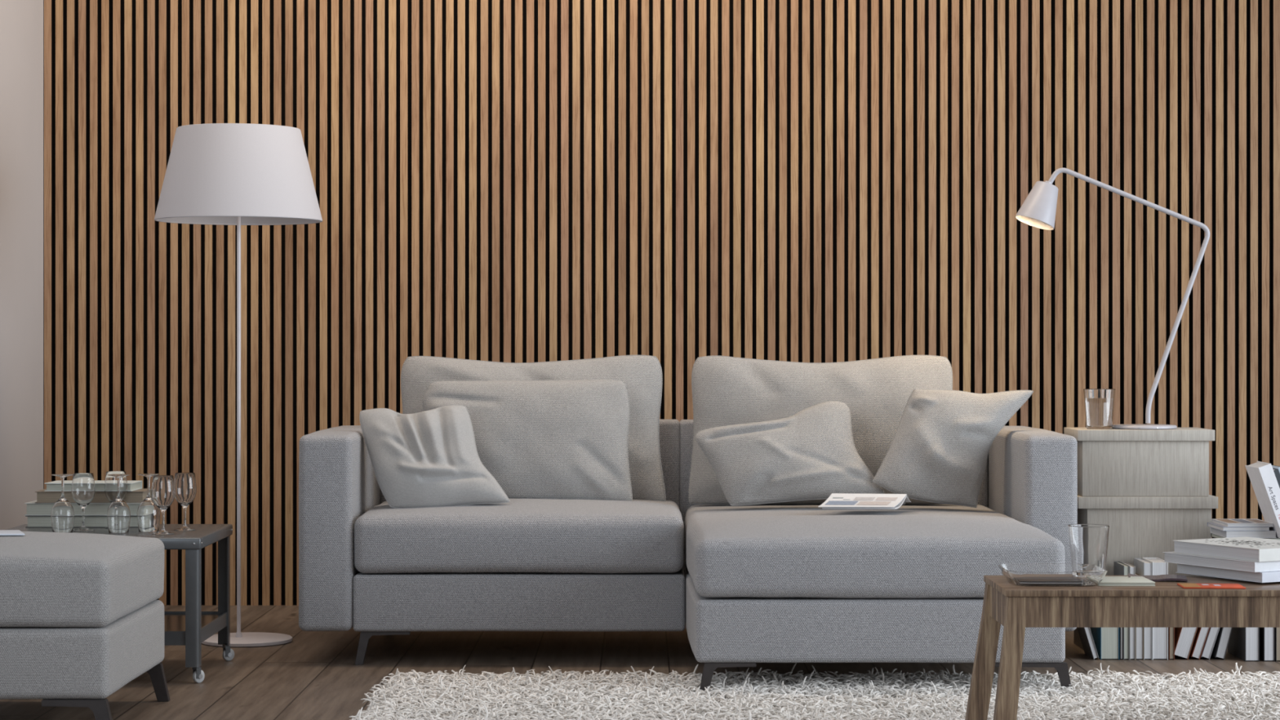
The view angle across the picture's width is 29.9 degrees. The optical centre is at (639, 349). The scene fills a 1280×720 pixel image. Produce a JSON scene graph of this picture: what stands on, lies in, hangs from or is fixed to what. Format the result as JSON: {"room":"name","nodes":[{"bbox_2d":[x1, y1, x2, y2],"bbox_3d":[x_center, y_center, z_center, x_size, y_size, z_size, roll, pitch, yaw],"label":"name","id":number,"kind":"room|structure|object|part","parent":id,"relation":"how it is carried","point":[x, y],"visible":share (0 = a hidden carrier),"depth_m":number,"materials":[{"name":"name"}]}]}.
{"room":"living room","nodes":[
{"label":"living room","id":0,"kind":"room"},
{"bbox_2d":[0,0,44,529],"bbox_3d":[-2.273,-0.550,6.600,0.120,3.000,4.800,0,0,0],"label":"wall","id":1,"kind":"structure","parent":0,"point":[21,21],"depth_m":8.56,"materials":[{"name":"paint"}]},
{"bbox_2d":[0,604,1279,719],"bbox_3d":[0.500,0.975,5.750,7.400,0.050,6.500,0,0,0],"label":"floor","id":2,"kind":"structure","parent":0,"point":[315,675],"depth_m":7.17,"materials":[{"name":"brown wood"}]},
{"bbox_2d":[0,531,169,719],"bbox_3d":[-1.712,0.712,6.147,0.882,0.477,0.707,0,0,0],"label":"ottoman","id":3,"kind":"object","parent":2,"relation":"on","point":[82,619],"visible":1,"depth_m":5.80,"materials":[{"name":"grey fabric"}]},
{"bbox_2d":[0,529,25,535],"bbox_3d":[-1.678,0.468,6.120,0.200,0.005,0.140,1,0,-20],"label":"folded paper","id":4,"kind":"object","parent":3,"relation":"on","point":[2,532],"visible":1,"depth_m":6.12,"materials":[{"name":"white paper"}]},
{"bbox_3d":[-1.359,0.899,5.817,0.177,0.102,0.026,0,0,0],"label":"leg","id":5,"kind":"part","parent":3,"relation":"part of","materials":[{"name":"brown metal"}]},
{"bbox_2d":[0,531,164,627],"bbox_3d":[-1.716,0.575,6.147,0.874,0.203,0.707,0,0,0],"label":"seat cushion","id":6,"kind":"object","parent":3,"relation":"on","point":[48,580],"depth_m":5.82,"materials":[{"name":"grey fabric"}]},
{"bbox_3d":[-1.359,0.899,6.483,0.177,0.102,0.026,0,0,0],"label":"leg","id":7,"kind":"part","parent":3,"relation":"part of","materials":[{"name":"brown metal"}]},
{"bbox_2d":[6,524,234,683],"bbox_3d":[-1.563,0.742,7.070,0.649,0.416,0.544,0,0,0],"label":"trolley","id":8,"kind":"object","parent":2,"relation":"on","point":[189,628],"visible":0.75,"depth_m":6.93,"materials":[{"name":"grey metal"}]},
{"bbox_2d":[50,473,74,532],"bbox_3d":[-1.688,0.450,7.016,0.068,0.168,0.068,0,0,23],"label":"wine glass","id":9,"kind":"object","parent":8,"relation":"on","point":[62,513],"visible":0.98,"depth_m":6.99,"materials":[{"name":"white"}]},
{"bbox_2d":[25,515,137,527],"bbox_3d":[-1.665,0.516,7.263,0.354,0.036,0.146,0,0,-1],"label":"book","id":10,"kind":"object","parent":8,"relation":"on","point":[33,521],"visible":0.41,"depth_m":7.20,"materials":[{"name":"grey paper"}]},
{"bbox_2d":[24,500,140,515],"bbox_3d":[-1.663,0.479,7.263,0.362,0.038,0.146,0,0,1],"label":"book","id":11,"kind":"object","parent":10,"relation":"on","point":[33,508],"visible":0.38,"depth_m":7.20,"materials":[{"name":"grey paper"}]},
{"bbox_2d":[35,488,151,502],"bbox_3d":[-1.651,0.443,7.263,0.326,0.034,0.146,0,0,-1],"label":"book","id":12,"kind":"object","parent":11,"relation":"on","point":[139,495],"visible":0.54,"depth_m":7.20,"materials":[{"name":"grey paper"}]},
{"bbox_2d":[44,480,142,491],"bbox_3d":[-1.653,0.413,7.263,0.262,0.024,0.146,0,0,1],"label":"book","id":13,"kind":"object","parent":12,"relation":"on","point":[55,486],"visible":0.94,"depth_m":7.20,"materials":[{"name":"white paper"}]},
{"bbox_2d":[71,472,95,531],"bbox_3d":[-1.639,0.450,7.068,0.068,0.168,0.068,0,0,0],"label":"wine glass","id":14,"kind":"object","parent":8,"relation":"on","point":[83,489],"visible":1,"depth_m":7.04,"materials":[{"name":"white"}]},
{"bbox_2d":[104,471,127,528],"bbox_3d":[-1.566,0.450,7.173,0.068,0.168,0.068,0,0,0],"label":"wine glass","id":15,"kind":"object","parent":8,"relation":"on","point":[110,482],"visible":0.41,"depth_m":7.15,"materials":[{"name":"clear glass"}]},
{"bbox_2d":[106,474,130,533],"bbox_3d":[-1.521,0.450,7.003,0.068,0.168,0.068,0,0,23],"label":"wine glass","id":16,"kind":"object","parent":8,"relation":"on","point":[118,513],"visible":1,"depth_m":6.98,"materials":[{"name":"white"}]},
{"bbox_2d":[137,473,160,532],"bbox_3d":[-1.442,0.450,7.042,0.068,0.168,0.068,0,0,23],"label":"wine glass","id":17,"kind":"object","parent":8,"relation":"on","point":[148,514],"visible":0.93,"depth_m":7.02,"materials":[{"name":"white"}]},
{"bbox_2d":[151,475,175,534],"bbox_3d":[-1.378,0.450,6.940,0.068,0.168,0.068,0,0,0],"label":"wine glass","id":18,"kind":"object","parent":8,"relation":"on","point":[163,490],"visible":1,"depth_m":6.92,"materials":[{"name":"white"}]},
{"bbox_3d":[-1.565,0.820,6.813,0.616,0.040,0.006,0,0,0],"label":"shelf rail","id":19,"kind":"part","parent":8,"relation":"part of","materials":[{"name":"grey metal"}]},
{"bbox_2d":[173,472,196,530],"bbox_3d":[-1.345,0.450,7.094,0.068,0.168,0.068,0,0,0],"label":"wine glass","id":20,"kind":"object","parent":8,"relation":"on","point":[185,486],"visible":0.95,"depth_m":7.07,"materials":[{"name":"clear glass"}]},
{"bbox_3d":[-1.270,0.733,6.825,0.038,0.338,0.038,0,0,0],"label":"leg","id":21,"kind":"part","parent":8,"relation":"part of","materials":[{"name":"grey paint"}]},
{"bbox_2d":[164,613,223,631],"bbox_3d":[-1.565,0.809,7.070,0.616,0.006,0.516,0,0,0],"label":"shelf","id":22,"kind":"object","parent":8,"relation":"attached to","point":[172,621],"depth_m":7.10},
{"bbox_3d":[-1.565,0.820,7.327,0.616,0.040,0.006,0,0,0],"label":"shelf rail","id":23,"kind":"part","parent":8,"relation":"part of","materials":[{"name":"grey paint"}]},
{"bbox_3d":[-1.258,0.820,7.070,0.006,0.040,0.506,0,0,0],"label":"shelf rail","id":24,"kind":"part","parent":8,"relation":"part of","materials":[{"name":"grey metal"}]},
{"bbox_3d":[-1.270,0.733,7.315,0.038,0.338,0.038,0,0,0],"label":"leg","id":25,"kind":"part","parent":8,"relation":"part of","materials":[{"name":"grey paint"}]},
{"bbox_2d":[154,123,322,647],"bbox_3d":[-1.304,0.117,7.800,0.540,1.666,0.540,0,0,0],"label":"floor lamp","id":26,"kind":"object","parent":2,"relation":"on","point":[238,175],"visible":0.94,"depth_m":7.62,"materials":[{"name":"white paint"}]},
{"bbox_3d":[-1.304,-0.567,7.800,0.540,0.295,0.540,0,0,0],"label":"lamp shade","id":27,"kind":"part","parent":26,"relation":"part of","materials":[{"name":"white fabric"}]},
{"bbox_2d":[235,631,242,637],"bbox_3d":[-1.304,0.928,7.800,0.021,0.016,0.021,0,0,0],"label":"socket","id":28,"kind":"object","parent":26,"relation":"attached to","point":[238,634],"depth_m":7.79,"materials":[{"name":"white paint"}]},
{"bbox_2d":[298,419,1078,690],"bbox_3d":[0.145,0.593,7.306,2.350,0.713,1.691,0,0,0],"label":"sofa","id":29,"kind":"object","parent":2,"relation":"on","point":[748,585],"visible":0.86,"depth_m":7.19,"materials":[{"name":"grey fabric"}]},
{"bbox_3d":[-0.945,0.551,7.671,0.170,0.595,0.960,0,0,0],"label":"armrest","id":30,"kind":"part","parent":29,"relation":"part of","materials":[{"name":"grey fabric"}]},
{"bbox_3d":[-0.775,0.899,7.230,0.166,0.102,0.020,0,0,0],"label":"leg","id":31,"kind":"part","parent":29,"relation":"part of","materials":[{"name":"brown metal"}]},
{"bbox_2d":[359,404,510,508],"bbox_3d":[-0.636,0.333,7.412,0.476,0.319,0.177,0,0,1],"label":"cushion","id":32,"kind":"object","parent":29,"relation":"on","point":[430,458],"visible":1,"depth_m":7.36,"materials":[{"name":"grey fabric"}]},
{"bbox_2d":[353,497,684,573],"bbox_3d":[-0.364,0.573,7.565,0.997,0.205,0.772,0,0,0],"label":"seat cushion","id":33,"kind":"object","parent":29,"relation":"on","point":[519,535],"depth_m":7.19,"materials":[{"name":"grey fabric"}]},
{"bbox_3d":[-0.363,0.763,7.575,0.999,0.172,0.750,0,0,0],"label":"seat","id":34,"kind":"part","parent":29,"relation":"part of","materials":[{"name":"grey fabric"}]},
{"bbox_2d":[422,378,632,501],"bbox_3d":[-0.359,0.293,7.655,0.670,0.395,0.165,0,0,3],"label":"cushion","id":35,"kind":"object","parent":29,"relation":"on","point":[564,439],"visible":0.72,"depth_m":7.60,"materials":[{"name":"grey fabric"}]},
{"bbox_3d":[-0.363,0.543,8.048,0.995,0.612,0.207,0,0,0],"label":"backrest","id":36,"kind":"part","parent":29,"relation":"part of","materials":[{"name":"grey fabric"}]},
{"bbox_2d":[400,355,666,501],"bbox_3d":[-0.349,0.264,7.822,0.860,0.489,0.190,0,0,-3],"label":"cushion","id":37,"kind":"object","parent":29,"relation":"on","point":[642,375],"visible":0.42,"depth_m":7.79,"materials":[{"name":"grey fabric"}]},
{"bbox_3d":[0.236,0.899,6.500,0.158,0.102,0.020,0,0,0],"label":"leg","id":38,"kind":"part","parent":29,"relation":"part of","materials":[{"name":"grey metal"}]},
{"bbox_2d":[695,400,884,506],"bbox_3d":[0.471,0.326,7.541,0.585,0.323,0.182,0,0,-6],"label":"cushion","id":39,"kind":"object","parent":29,"relation":"on","point":[811,453],"visible":0.94,"depth_m":7.50,"materials":[{"name":"grey fabric"}]},
{"bbox_2d":[688,355,952,505],"bbox_3d":[0.595,0.264,7.823,0.874,0.488,0.195,0,0,-3],"label":"cushion","id":40,"kind":"object","parent":29,"relation":"on","point":[726,390],"visible":0.41,"depth_m":7.78,"materials":[{"name":"grey fabric"}]},
{"bbox_3d":[0.643,0.543,8.047,1.025,0.613,0.208,0,0,0],"label":"backrest","id":41,"kind":"part","parent":29,"relation":"part of","materials":[{"name":"grey fabric"}]},
{"bbox_2d":[817,493,911,509],"bbox_3d":[0.689,0.456,7.227,0.221,0.046,0.434,0,0,16],"label":"magazine","id":42,"kind":"object","parent":29,"relation":"on","point":[836,500],"visible":1,"depth_m":7.14,"materials":[{"name":"paper"}]},
{"bbox_2d":[825,501,857,505],"bbox_3d":[0.597,0.455,7.109,0.106,0.008,0.058,0,0,0],"label":"picture","id":43,"kind":"object","parent":42,"relation":"on","point":[827,503],"depth_m":7.11},
{"bbox_2d":[853,497,875,500],"bbox_3d":[0.669,0.446,7.164,0.070,0.008,0.037,0,0,0],"label":"picture","id":44,"kind":"object","parent":42,"relation":"on","point":[854,498],"depth_m":7.17},
{"bbox_2d":[856,501,891,505],"bbox_3d":[0.693,0.456,7.108,0.110,0.008,0.054,0,0,0],"label":"picture","id":45,"kind":"object","parent":42,"relation":"on","point":[858,503],"depth_m":7.11},
{"bbox_2d":[875,497,897,500],"bbox_3d":[0.736,0.447,7.164,0.073,0.008,0.037,0,0,0],"label":"picture","id":46,"kind":"object","parent":42,"relation":"on","point":[876,498],"depth_m":7.17},
{"bbox_2d":[684,504,1064,597],"bbox_3d":[0.646,0.578,7.206,1.012,0.196,1.491,0,0,0],"label":"cushion","id":47,"kind":"object","parent":29,"relation":"on","point":[782,550],"depth_m":6.48,"materials":[{"name":"grey fabric"}]},
{"bbox_2d":[872,387,1033,507],"bbox_3d":[0.983,0.307,7.503,0.517,0.371,0.176,0,0,-3],"label":"cushion","id":48,"kind":"object","parent":29,"relation":"on","point":[938,451],"visible":1,"depth_m":7.46,"materials":[{"name":"grey fabric"}]},
{"bbox_3d":[1.237,0.553,7.671,0.166,0.593,0.958,0,0,0],"label":"armrest","id":49,"kind":"part","parent":29,"relation":"part of","materials":[{"name":"grey fabric"}]},
{"bbox_3d":[1.065,0.899,6.500,0.218,0.102,0.020,0,0,0],"label":"leg","id":50,"kind":"part","parent":29,"relation":"part of","materials":[{"name":"grey metal"}]},
{"bbox_2d":[349,662,1279,719],"bbox_3d":[0.825,0.945,5.875,3.050,0.010,1.850,0,0,0],"label":"shag rug","id":51,"kind":"object","parent":2,"relation":"on","point":[878,695],"visible":0.96,"depth_m":6.32,"materials":[{"name":"white fabric"}]},
{"bbox_2d":[964,575,1279,719],"bbox_3d":[1.553,0.740,5.457,1.607,0.420,0.345,0,0,0],"label":"coffee table","id":52,"kind":"object","parent":51,"relation":"on","point":[1166,604],"visible":1,"depth_m":5.29,"materials":[{"name":"brown wood"}]},
{"bbox_3d":[0.803,0.748,5.608,0.107,0.405,0.036,0,0,0],"label":"leg","id":53,"kind":"part","parent":52,"relation":"part of","materials":[{"name":"brown wood"}]},
{"bbox_3d":[0.815,0.748,5.307,0.089,0.405,0.036,0,0,0],"label":"leg","id":54,"kind":"part","parent":52,"relation":"part of","materials":[{"name":"brown wood"}]},
{"bbox_2d":[998,564,1107,586],"bbox_3d":[0.934,0.512,5.440,0.224,0.034,0.208,0,0,0],"label":"glass dish","id":55,"kind":"object","parent":52,"relation":"on","point":[1020,575],"visible":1,"depth_m":5.35,"materials":[{"name":"white"}]},
{"bbox_2d":[1067,524,1109,569],"bbox_3d":[1.041,0.469,5.570,0.095,0.121,0.095,0,0,0],"label":"tumbler","id":56,"kind":"object","parent":52,"relation":"on","point":[1088,543],"visible":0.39,"depth_m":5.53,"materials":[{"name":"clear glass"}]},
{"bbox_2d":[1097,576,1155,586],"bbox_3d":[1.090,0.525,5.440,0.127,0.008,0.140,0,0,0],"label":"paperback","id":57,"kind":"object","parent":52,"relation":"on","point":[1107,580],"visible":0.75,"depth_m":5.38,"materials":[{"name":"white paper"}]},
{"bbox_2d":[1128,573,1187,582],"bbox_3d":[1.190,0.525,5.520,0.131,0.010,0.100,0,0,10],"label":"magazine","id":58,"kind":"object","parent":52,"relation":"on","point":[1161,577],"visible":0.88,"depth_m":5.50,"materials":[{"name":"paper"}]},
{"bbox_2d":[1177,582,1245,588],"bbox_3d":[1.274,0.528,5.355,0.136,0.003,0.090,0,0,3],"label":"leaflet","id":59,"kind":"object","parent":52,"relation":"on","point":[1185,585],"visible":1,"depth_m":5.34,"materials":[{"name":"orange paper"}]},
{"bbox_2d":[1176,563,1279,582],"bbox_3d":[1.428,0.513,5.570,0.230,0.023,0.286,0,0,-29],"label":"book","id":60,"kind":"object","parent":52,"relation":"on","point":[1266,576],"visible":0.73,"depth_m":5.48,"materials":[{"name":"white paper"}]},
{"bbox_2d":[1162,551,1279,572],"bbox_3d":[1.407,0.489,5.579,0.230,0.023,0.306,0,0,-29],"label":"book","id":61,"kind":"object","parent":60,"relation":"on","point":[1169,557],"visible":0.73,"depth_m":5.49,"materials":[{"name":"white paper"}]},
{"bbox_2d":[1172,537,1279,561],"bbox_3d":[1.421,0.463,5.570,0.230,0.029,0.286,0,0,-29],"label":"book","id":62,"kind":"object","parent":61,"relation":"on","point":[1246,548],"visible":1,"depth_m":5.52,"materials":[{"name":"grey paper"}]},
{"bbox_2d":[1076,627,1098,659],"bbox_3d":[1.362,0.835,7.415,0.084,0.229,0.150,0,0,0],"label":"book","id":63,"kind":"object","parent":2,"relation":"on","point":[1085,633],"visible":0.41,"depth_m":7.35,"materials":[{"name":"paper"}]},
{"bbox_2d":[1091,627,1119,659],"bbox_3d":[1.437,0.837,7.415,0.057,0.225,0.150,0,0,0],"label":"book","id":64,"kind":"object","parent":2,"relation":"on","point":[1106,640],"visible":0.29,"depth_m":7.34,"materials":[{"name":"white paper"}]},
{"bbox_2d":[1119,627,1123,659],"bbox_3d":[1.474,0.830,7.415,0.009,0.240,0.150,0,0,0],"label":"book","id":65,"kind":"object","parent":2,"relation":"on","point":[1121,629],"visible":0.15,"depth_m":7.34,"materials":[{"name":"paper"}]},
{"bbox_2d":[1114,561,1128,659],"bbox_3d":[1.488,0.806,7.415,0.017,0.288,0.150,0,0,0],"label":"book","id":66,"kind":"object","parent":2,"relation":"on","point":[1120,568],"visible":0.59,"depth_m":7.34,"materials":[{"name":"grey paper"}]},
{"bbox_2d":[1120,561,1135,659],"bbox_3d":[1.506,0.807,7.415,0.017,0.286,0.150,0,0,0],"label":"book","id":67,"kind":"object","parent":2,"relation":"on","point":[1131,568],"visible":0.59,"depth_m":7.34,"materials":[{"name":"white paper"}]},
{"bbox_2d":[1135,573,1143,659],"bbox_3d":[1.528,0.822,7.415,0.024,0.255,0.150,0,0,0],"label":"book","id":68,"kind":"object","parent":2,"relation":"on","point":[1139,631],"visible":0.18,"depth_m":7.34,"materials":[{"name":"white paper"}]},
{"bbox_2d":[1133,558,1152,659],"bbox_3d":[1.554,0.801,7.415,0.026,0.298,0.150,0,0,0],"label":"book","id":69,"kind":"object","parent":2,"relation":"on","point":[1143,566],"visible":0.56,"depth_m":7.34,"materials":[{"name":"white paper"}]},
{"bbox_2d":[1073,494,1217,649],"bbox_3d":[1.589,0.706,7.630,0.436,0.489,0.260,0,0,0],"label":"storage box","id":70,"kind":"object","parent":2,"relation":"on","point":[1140,526],"visible":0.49,"depth_m":7.51,"materials":[{"name":"grey wood"}]},
{"bbox_2d":[1063,427,1214,496],"bbox_3d":[1.583,0.356,7.625,0.428,0.208,0.250,0,0,0],"label":"storage box","id":71,"kind":"object","parent":70,"relation":"on","point":[1113,462],"visible":0.84,"depth_m":7.51,"materials":[{"name":"grey wood"}]},
{"bbox_2d":[1083,388,1115,429],"bbox_3d":[1.455,0.189,7.600,0.100,0.126,0.100,0,0,0],"label":"tumbler","id":72,"kind":"object","parent":71,"relation":"on","point":[1099,403],"visible":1,"depth_m":7.56,"materials":[{"name":"clear glass"}]},
{"bbox_2d":[1014,168,1209,429],"bbox_3d":[1.502,-0.163,7.630,0.621,0.829,0.208,0,0,0],"label":"desk lamp","id":73,"kind":"object","parent":71,"relation":"on","point":[1038,210],"visible":1,"depth_m":7.62,"materials":[{"name":"white metal"}]},
{"bbox_3d":[1.583,0.269,7.625,0.428,0.034,0.250,0,0,0],"label":"lid","id":74,"kind":"part","parent":71,"relation":"part of","materials":[{"name":"grey wood"}]},
{"bbox_3d":[1.589,0.479,7.630,0.436,0.037,0.260,0,0,0],"label":"lid","id":75,"kind":"part","parent":70,"relation":"part of","materials":[{"name":"grey wood"}]},
{"bbox_2d":[1142,557,1168,659],"bbox_3d":[1.591,0.800,7.415,0.047,0.300,0.150,0,0,0],"label":"book","id":76,"kind":"object","parent":2,"relation":"on","point":[1160,635],"visible":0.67,"depth_m":7.34,"materials":[{"name":"white paper"}]},
{"bbox_2d":[1168,627,1174,659],"bbox_3d":[1.627,0.832,7.405,0.016,0.235,0.130,0,0,0],"label":"book","id":77,"kind":"object","parent":2,"relation":"on","point":[1171,630],"visible":0.19,"depth_m":7.34,"materials":[{"name":"beige paper"}]},
{"bbox_2d":[1173,627,1197,659],"bbox_3d":[1.688,0.831,7.415,0.113,0.238,0.150,0,0,0],"label":"book","id":78,"kind":"object","parent":2,"relation":"on","point":[1184,637],"visible":0.27,"depth_m":7.34,"materials":[{"name":"white paper"}]},
{"bbox_2d":[1189,627,1209,659],"bbox_3d":[1.734,0.836,7.415,0.096,0.227,0.150,0,0,0],"label":"book","id":79,"kind":"object","parent":2,"relation":"on","point":[1200,638],"visible":0.16,"depth_m":7.34,"materials":[{"name":"white paper"}]},
{"bbox_2d":[1200,627,1219,659],"bbox_3d":[1.765,0.837,7.415,0.095,0.225,0.150,0,0,0],"label":"book","id":80,"kind":"object","parent":2,"relation":"on","point":[1212,634],"visible":0.18,"depth_m":7.34,"materials":[{"name":"white paper"}]},
{"bbox_2d":[1211,627,1232,659],"bbox_3d":[1.801,0.837,7.415,0.082,0.225,0.150,0,0,0],"label":"book","id":81,"kind":"object","parent":2,"relation":"on","point":[1221,643],"visible":0.26,"depth_m":7.34,"materials":[{"name":"white paper"}]},
{"bbox_2d":[1227,627,1259,661],"bbox_3d":[1.863,0.767,7.410,0.043,0.365,0.220,0,0,0],"label":"book","id":82,"kind":"object","parent":2,"relation":"on","point":[1244,642],"visible":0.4,"depth_m":7.30,"materials":[{"name":"white paper"}]},
{"bbox_2d":[1259,627,1274,661],"bbox_3d":[1.914,0.767,7.410,0.032,0.365,0.220,0,0,0],"label":"book","id":83,"kind":"object","parent":2,"relation":"on","point":[1266,634],"visible":0.16,"depth_m":7.30,"materials":[{"name":"white paper"}]},
{"bbox_2d":[1274,627,1279,661],"bbox_3d":[1.951,0.767,7.410,0.032,0.365,0.220,0,0,0],"label":"book","id":84,"kind":"object","parent":2,"relation":"on","point":[1277,630],"visible":0.09,"depth_m":7.30,"materials":[{"name":"beige paper"}]},
{"bbox_3d":[2.001,0.767,7.410,0.053,0.365,0.221,0,0,0],"label":"book","id":85,"kind":"object","parent":2,"relation":"on","visible":0},
{"bbox_2d":[1210,533,1279,539],"bbox_3d":[1.901,0.578,7.380,0.243,0.012,0.200,0,0,0],"label":"book","id":86,"kind":"object","parent":85,"relation":"on","point":[1214,535],"visible":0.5,"depth_m":7.37,"materials":[{"name":"white paper"}]},
{"bbox_2d":[1210,527,1276,537],"bbox_3d":[1.854,0.562,7.380,0.154,0.021,0.200,0,0,0],"label":"book","id":87,"kind":"object","parent":86,"relation":"on","point":[1226,534],"visible":0.77,"depth_m":7.28,"materials":[{"name":"white paper"}]},
{"bbox_2d":[1207,522,1269,530],"bbox_3d":[1.839,0.545,7.380,0.144,0.012,0.200,0,0,0],"label":"book","id":88,"kind":"object","parent":87,"relation":"on","point":[1212,525],"visible":0.63,"depth_m":7.28,"materials":[{"name":"white paper"}]},
{"bbox_2d":[1211,519,1273,526],"bbox_3d":[1.852,0.533,7.380,0.142,0.011,0.200,0,0,0],"label":"magazine","id":89,"kind":"object","parent":88,"relation":"on","point":[1226,522],"visible":1,"depth_m":7.31,"materials":[{"name":"grey paper"}]},
{"bbox_2d":[1217,519,1239,523],"bbox_3d":[1.808,0.528,7.380,0.035,0.001,0.160,0,0,0],"label":"picture","id":90,"kind":"object","parent":89,"relation":"on","point":[1219,521],"depth_m":7.37},
{"bbox_2d":[1231,519,1254,523],"bbox_3d":[1.853,0.528,7.380,0.035,0.001,0.160,0,0,0],"label":"picture","id":91,"kind":"object","parent":89,"relation":"on","point":[1236,521],"depth_m":7.37},
{"bbox_2d":[1245,519,1269,523],"bbox_3d":[1.898,0.528,7.380,0.035,0.001,0.160,0,0,0],"label":"picture","id":92,"kind":"object","parent":89,"relation":"on","point":[1251,521],"depth_m":7.37},
{"bbox_2d":[1244,461,1279,537],"bbox_3d":[1.917,0.457,7.300,0.114,0.228,0.161,0,0,0],"label":"book","id":93,"kind":"object","parent":86,"relation":"on","point":[1262,477],"visible":1,"depth_m":7.24,"materials":[{"name":"paper"}]},
{"label":"book","id":94,"kind":"object","parent":86,"relation":"on","visible":0},
{"bbox_2d":[1271,465,1279,473],"bbox_3d":[1.958,0.453,7.300,0.079,0.199,0.160,0,0,0],"label":"book","id":95,"kind":"object","parent":94,"relation":"on","point":[1273,466],"visible":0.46,"depth_m":7.25,"materials":[{"name":"white paper"}]},
{"bbox_2d":[1272,468,1279,488],"bbox_3d":[1.947,0.459,7.300,0.081,0.198,0.160,0,0,0],"label":"book","id":96,"kind":"object","parent":95,"relation":"on","point":[1276,471],"visible":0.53,"depth_m":7.22,"materials":[{"name":"grey paper"}]},
{"bbox_2d":[44,0,1279,605],"bbox_3d":[0.994,-0.550,8.970,6.413,3.000,0.140,0,0,0],"label":"wall","id":97,"kind":"structure","parent":0,"point":[677,183],"depth_m":8.91,"materials":[{"name":"brown wood"}]}
]}

